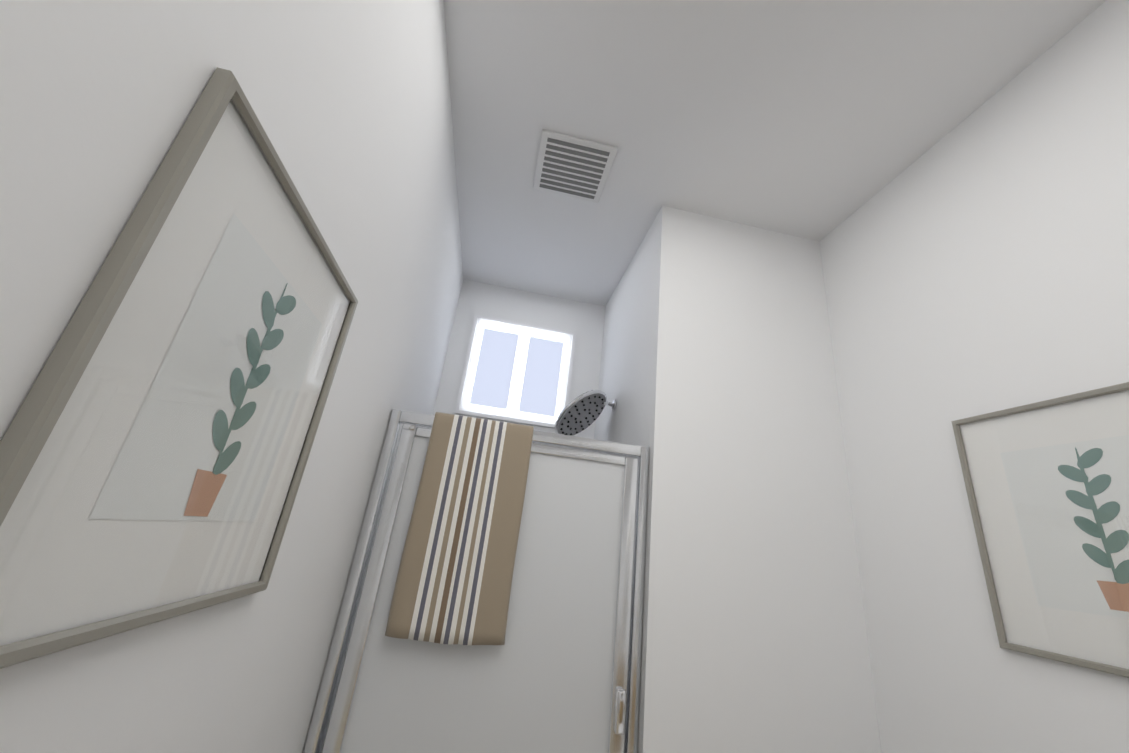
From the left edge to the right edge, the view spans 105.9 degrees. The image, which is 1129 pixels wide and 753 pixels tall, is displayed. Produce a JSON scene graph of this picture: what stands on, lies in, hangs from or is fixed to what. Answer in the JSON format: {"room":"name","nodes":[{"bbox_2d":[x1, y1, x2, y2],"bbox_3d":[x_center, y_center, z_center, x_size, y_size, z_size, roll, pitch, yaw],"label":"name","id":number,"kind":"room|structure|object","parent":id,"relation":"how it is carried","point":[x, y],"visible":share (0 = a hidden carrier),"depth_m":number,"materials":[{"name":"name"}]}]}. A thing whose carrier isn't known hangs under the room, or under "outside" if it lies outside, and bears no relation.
{"room":"bathroom","nodes":[
{"label":"bathroom","id":0,"kind":"room"},
{"bbox_2d":[0,0,463,752],"bbox_3d":[-0.608,0.362,1.101,0.120,2.630,2.080,10,-21,-8],"label":"wall","id":1,"kind":"structure","parent":0,"point":[350,102],"depth_m":0.56,"materials":[{"name":"white paint"}]},
{"bbox_2d":[0,67,357,668],"bbox_3d":[-0.403,0.016,0.541,0.016,0.520,0.460,10,-21,-8],"label":"picture frame","id":2,"kind":"object","parent":1,"relation":"attached to","point":[157,441],"visible":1,"depth_m":0.42,"materials":[{"name":"grey metal"}]},
{"bbox_2d":[430,279,604,451],"bbox_3d":[-0.378,0.749,2.067,0.956,2.630,0.120,10,-21,-8],"label":"wall","id":3,"kind":"structure","parent":0,"point":[584,321],"depth_m":2.40,"materials":[{"name":"white paint"}]},
{"bbox_2d":[455,315,575,427],"bbox_3d":[-0.248,-0.026,2.307,0.574,0.564,0.046,10,-21,-8],"label":"window","id":4,"kind":"structure","parent":3,"relation":"in","point":[516,372],"depth_m":2.31,"materials":[{"name":"white plastic"}]},
{"bbox_2d":[594,206,880,752],"bbox_3d":[0.516,0.746,1.779,0.712,2.630,0.980,10,-21,-8],"label":"wall","id":5,"kind":"structure","parent":0,"point":[717,379],"depth_m":1.40,"materials":[{"name":"white paint"}]},
{"bbox_2d":[554,390,615,435],"bbox_3d":[0.092,0.171,1.905,0.268,0.204,0.263,10,-21,-8],"label":"shower head","id":6,"kind":"object","parent":5,"relation":"attached to","point":[580,413],"visible":0.96,"depth_m":1.88},
{"bbox_2d":[444,0,1105,305],"bbox_3d":[0.490,-1.097,0.777,1.873,0.100,4.030,10,-21,-8],"label":"ceiling","id":7,"kind":"structure","parent":0,"point":[818,120],"depth_m":1.32,"materials":[{"name":"white paint"}]},
{"bbox_2d":[533,129,617,202],"bbox_3d":[0.031,-0.780,1.605,0.270,0.013,0.270,10,-21,-8],"label":"ceiling vent","id":8,"kind":"object","parent":7,"relation":"in","point":[573,167],"visible":1,"depth_m":1.58,"materials":[{"name":"white"}]},
{"bbox_2d":[820,0,1128,752],"bbox_3d":[1.199,0.318,0.419,0.120,2.630,4.030,10,-21,-8],"label":"wall","id":9,"kind":"structure","parent":0,"point":[975,263],"depth_m":1.12,"materials":[{"name":"white paint"}]},
{"bbox_2d":[951,382,1128,677],"bbox_3d":[1.072,0.297,0.854,0.016,0.535,0.460,10,-21,-8],"label":"framed picture","id":10,"kind":"object","parent":9,"relation":"attached to","point":[1049,481],"visible":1,"depth_m":0.92,"materials":[{"name":"silver metal"}]},
{"bbox_3d":[-0.368,1.782,1.176,0.835,0.090,0.864,10,-21,-8],"label":"curb","id":11,"kind":"object","parent":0,"visible":0},
{"bbox_2d":[303,409,648,752],"bbox_3d":[-0.209,0.891,1.103,0.831,1.547,0.056,10,-21,-8],"label":"shower door","id":12,"kind":"structure","parent":11,"relation":"on","point":[558,671],"depth_m":1.18,"materials":[{"name":"clear glass"}]},
{"bbox_2d":[385,412,533,644],"bbox_3d":[-0.287,0.424,1.258,0.312,0.615,0.102,10,-21,-8],"label":"hanging towel","id":13,"kind":"object","parent":12,"relation":"hanging from","point":[453,584],"visible":1,"depth_m":1.21,"materials":[{"name":"beige fabric"}]}
]}

